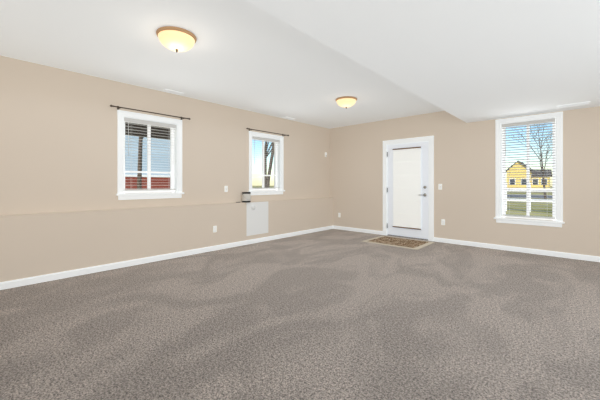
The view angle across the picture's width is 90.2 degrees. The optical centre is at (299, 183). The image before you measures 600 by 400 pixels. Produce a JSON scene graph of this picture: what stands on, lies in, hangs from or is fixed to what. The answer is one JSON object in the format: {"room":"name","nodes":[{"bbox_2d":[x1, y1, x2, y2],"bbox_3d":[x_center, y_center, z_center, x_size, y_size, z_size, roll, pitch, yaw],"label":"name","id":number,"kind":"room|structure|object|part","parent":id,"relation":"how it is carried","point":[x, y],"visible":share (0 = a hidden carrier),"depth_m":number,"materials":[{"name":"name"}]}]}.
{"room":"empty living room","nodes":[
{"label":"empty living room","id":0,"kind":"room"},
{"bbox_2d":[0,55,328,214],"bbox_3d":[-1.627,-0.540,5.399,0.220,1.802,7.257,0,0,43],"label":"wall","id":1,"kind":"structure","parent":0,"point":[58,139],"depth_m":4.08,"materials":[{"name":"paint"}]},
{"bbox_2d":[116,110,183,199],"bbox_3d":[-2.289,-0.406,4.590,0.195,1.270,0.980,0,0,43],"label":"window","id":2,"kind":"structure","parent":1,"relation":"in","point":[176,193],"depth_m":4.62,"materials":[{"name":"white wood"}]},
{"bbox_3d":[-2.330,-0.408,4.628,0.075,1.094,0.768,0,0,43],"label":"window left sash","id":3,"kind":"part","parent":2,"relation":"part of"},
{"bbox_2d":[124,117,175,190],"bbox_3d":[-2.277,-0.425,4.579,0.066,1.055,0.760,0,0,43],"label":"window blinds","id":4,"kind":"object","parent":2,"relation":"attached to","point":[132,120],"visible":0.85,"depth_m":4.54,"materials":[{"name":"white plastic"}]},
{"bbox_2d":[110,105,189,119],"bbox_3d":[-2.221,-1.072,4.527,0.090,0.050,1.164,0,0,43],"label":"curtain rod","id":5,"kind":"object","parent":1,"relation":"attached to","point":[118,107],"visible":1,"depth_m":4.41,"materials":[{"name":"brown metal"}]},
{"bbox_2d":[248,131,284,194],"bbox_3d":[-0.728,-0.406,6.279,0.195,1.270,0.980,0,0,43],"label":"window","id":6,"kind":"structure","parent":1,"relation":"in","point":[280,175],"depth_m":6.38,"materials":[{"name":"white wood"}]},
{"bbox_3d":[-0.768,-0.408,6.316,0.075,1.094,0.768,0,0,43],"label":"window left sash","id":7,"kind":"part","parent":6,"relation":"part of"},
{"bbox_2d":[252,136,279,188],"bbox_3d":[-0.715,-0.425,6.267,0.066,1.055,0.760,0,0,43],"label":"window blinds","id":8,"kind":"object","parent":6,"relation":"attached to","point":[264,139],"visible":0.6,"depth_m":6.20,"materials":[{"name":"white plastic"}]},
{"bbox_2d":[246,128,288,135],"bbox_3d":[-0.659,-1.072,6.215,0.090,0.050,1.164,0,0,43],"label":"curtain rod","id":9,"kind":"object","parent":1,"relation":"attached to","point":[266,131],"visible":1,"depth_m":6.16,"materials":[{"name":"brown metal"}]},
{"bbox_2d":[0,198,332,281],"bbox_3d":[-1.657,0.760,5.277,0.340,0.798,7.037,0,0,43],"label":"wall","id":10,"kind":"structure","parent":0,"point":[36,245],"depth_m":4.19,"materials":[{"name":"paint"}]},
{"bbox_2d":[0,197,331,216],"bbox_3d":[-1.500,0.358,5.281,0.123,0.006,6.816,0,0,43],"label":"ledge","id":11,"kind":"object","parent":10,"relation":"on","point":[141,208],"depth_m":4.30,"materials":[{"name":"paint"}]},
{"bbox_2d":[242,192,250,201],"bbox_3d":[-1.030,0.258,5.755,0.172,0.194,0.184,0,0,43],"label":"paint can","id":12,"kind":"object","parent":11,"relation":"on","point":[246,196],"visible":0.96,"depth_m":5.68,"materials":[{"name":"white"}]},
{"bbox_2d":[0,226,332,289],"bbox_3d":[-1.452,1.118,5.237,0.014,0.082,6.816,0,0,43],"label":"baseboard","id":13,"kind":"structure","parent":10,"relation":"attached to","point":[47,277],"depth_m":4.25,"materials":[{"name":"white wood"}]},
{"bbox_2d":[246,202,267,235],"bbox_3d":[-0.831,0.679,5.911,0.010,0.640,0.550,0,0,43],"label":"access panel","id":14,"kind":"object","parent":10,"relation":"attached to","point":[256,218],"depth_m":5.89,"materials":[{"name":"white plastic"}]},
{"bbox_2d":[0,0,443,128],"bbox_3d":[1.141,-1.541,2.839,7.760,0.200,7.257,0,0,43],"label":"ceiling","id":15,"kind":"structure","parent":0,"point":[243,55],"depth_m":3.39,"materials":[{"name":"white paint"}]},
{"bbox_2d":[162,89,183,94],"bbox_3d":[-1.980,-1.435,4.678,0.110,0.011,0.300,0,0,43],"label":"ceiling vent","id":16,"kind":"object","parent":15,"relation":"in","point":[172,91],"visible":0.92,"depth_m":4.66,"materials":[{"name":"white metal"}]},
{"bbox_2d":[156,26,196,51],"bbox_3d":[-1.200,-1.359,2.915,0.368,0.162,0.368,0,0,43],"label":"ceiling light","id":17,"kind":"object","parent":15,"relation":"attached to","point":[176,39],"visible":1,"depth_m":2.81,"materials":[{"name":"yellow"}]},
{"bbox_2d":[336,96,356,108],"bbox_3d":[0.788,-1.359,5.101,0.368,0.162,0.368,0,0,43],"label":"ceiling light","id":18,"kind":"object","parent":15,"relation":"attached to","point":[346,101],"visible":1,"depth_m":4.99,"materials":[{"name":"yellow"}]},
{"bbox_2d":[0,229,599,399],"bbox_3d":[1.141,1.234,2.839,7.760,0.150,7.257,0,0,43],"label":"floor","id":19,"kind":"structure","parent":0,"point":[333,314],"depth_m":2.41,"materials":[{"name":"grey carpet"}]},
{"bbox_2d":[361,236,434,249],"bbox_3d":[1.944,1.152,5.946,1.120,0.012,0.890,0,0,43],"label":"doormat","id":20,"kind":"object","parent":19,"relation":"on","point":[402,242],"visible":1,"depth_m":5.84,"materials":[{"name":"beige fabric"}]},
{"bbox_2d":[245,0,599,122],"bbox_3d":[2.325,-1.294,1.743,4.094,0.293,6.817,0,0,43],"label":"ceiling","id":21,"kind":"structure","parent":0,"point":[467,61],"depth_m":2.48,"materials":[{"name":"white paint"}]},
{"bbox_2d":[556,101,590,107],"bbox_3d":[3.950,-1.142,4.329,0.360,0.011,0.160,0,0,43],"label":"ceiling vent","id":22,"kind":"object","parent":21,"relation":"in","point":[573,104],"visible":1,"depth_m":4.30,"materials":[{"name":"white metal"}]},
{"bbox_2d":[329,106,599,256],"bbox_3d":[3.611,-0.141,5.347,7.540,2.600,0.220,0,0,43],"label":"wall","id":23,"kind":"structure","parent":0,"point":[464,176],"depth_m":5.64,"materials":[{"name":"paint"}]},
{"bbox_2d":[333,225,382,234],"bbox_3d":[1.370,1.118,7.260,1.384,0.082,0.014,0,0,43],"label":"baseboard","id":24,"kind":"structure","parent":23,"relation":"attached to","point":[359,230],"depth_m":7.21,"materials":[{"name":"white wood"}]},
{"bbox_2d":[383,136,433,240],"bbox_3d":[2.352,0.093,6.478,1.115,2.131,0.264,0,0,43],"label":"door frame","id":25,"kind":"structure","parent":23,"relation":"in","point":[407,188],"depth_m":6.38,"materials":[{"name":"white painted wood"}]},
{"bbox_2d":[387,142,428,238],"bbox_3d":[2.288,0.136,6.416,0.905,1.995,0.103,0,0,43],"label":"door","id":26,"kind":"structure","parent":25,"relation":"attached to","point":[423,233],"depth_m":6.24,"materials":[{"name":"white paint"}]},
{"bbox_2d":[392,146,421,229],"bbox_3d":[2.275,0.090,6.395,0.617,1.723,0.038,0,0,43],"label":"shade","id":27,"kind":"object","parent":26,"relation":"attached to","point":[406,161],"depth_m":6.39,"materials":[{"name":"white fabric"}]},
{"bbox_3d":[2.259,0.139,6.412,0.868,1.704,0.059,0,0,43],"label":"door hardware","id":28,"kind":"part","parent":26,"relation":"part of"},
{"bbox_2d":[434,237,599,261],"bbox_3d":[4.418,1.118,4.440,4.683,0.082,0.014,0,0,43],"label":"baseboard","id":29,"kind":"structure","parent":23,"relation":"attached to","point":[538,251],"depth_m":5.04,"materials":[{"name":"white wood"}]},
{"bbox_2d":[494,112,564,226],"bbox_3d":[3.840,-0.225,5.050,0.940,1.822,0.195,0,0,43],"label":"window","id":30,"kind":"structure","parent":23,"relation":"in","point":[558,117],"depth_m":5.03,"materials":[{"name":"white"}]},
{"bbox_2d":[502,118,554,218],"bbox_3d":[3.829,-0.241,5.037,0.720,1.614,0.066,0,0,43],"label":"window blinds","id":31,"kind":"object","parent":30,"relation":"attached to","point":[528,123],"visible":0.98,"depth_m":5.02,"materials":[{"name":"white plastic"}]},
{"bbox_3d":[3.877,-0.227,5.090,0.728,1.646,0.075,0,0,43],"label":"window back sash","id":32,"kind":"part","parent":30,"relation":"part of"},
{"label":"outside","id":33,"kind":"structure","parent":0,"visible":0},
{"bbox_2d":[252,186,551,216],"bbox_3d":[20.368,1.429,28.837,300.000,0.300,370.000,0,0,43],"label":"ground","id":34,"kind":"structure","parent":33,"point":[516,210],"depth_m":16.87,"materials":[{"name":"green plant"}]},
{"bbox_2d":[125,122,169,138],"bbox_3d":[-3.283,-0.606,5.523,2.340,3.870,3.250,0,0,43],"label":"deck","id":35,"kind":"object","parent":34,"relation":"on","point":[143,132],"depth_m":6.53,"materials":[{"name":"brown wood"}]},
{"bbox_2d":[125,135,169,188],"bbox_3d":[-13.786,-3.356,15.477,10.800,9.270,17.800,0,0,43],"label":"house","id":36,"kind":"structure","parent":34,"relation":"on","point":[157,155],"depth_m":14.98,"materials":[{"name":"brick"}]},
{"bbox_2d":[137,123,551,198],"bbox_3d":[13.625,-4.233,23.183,23.215,11.142,48.742,0,0,43],"label":"trees","id":37,"kind":"object","parent":34,"relation":"on","point":[267,182],"depth_m":14.70,"materials":[{"name":"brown plant"}]},
{"bbox_2d":[506,183,551,211],"bbox_3d":[11.079,0.649,12.978,5.530,1.360,0.130,0,0,43],"label":"fence","id":38,"kind":"object","parent":34,"relation":"on","point":[525,199],"depth_m":13.67,"materials":[{"name":"white wood"}]},
{"bbox_2d":[506,161,551,188],"bbox_3d":[57.482,-2.206,75.218,8.700,6.970,9.300,0,0,43],"label":"house","id":39,"kind":"structure","parent":34,"relation":"on","point":[523,172],"depth_m":73.05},
{"bbox_2d":[507,194,551,199],"bbox_3d":[24.758,1.264,11.493,150.000,0.030,37.503,0,0,43],"label":"paving","id":40,"kind":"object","parent":34,"relation":"on","point":[513,196],"depth_m":29.81,"materials":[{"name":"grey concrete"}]}
]}

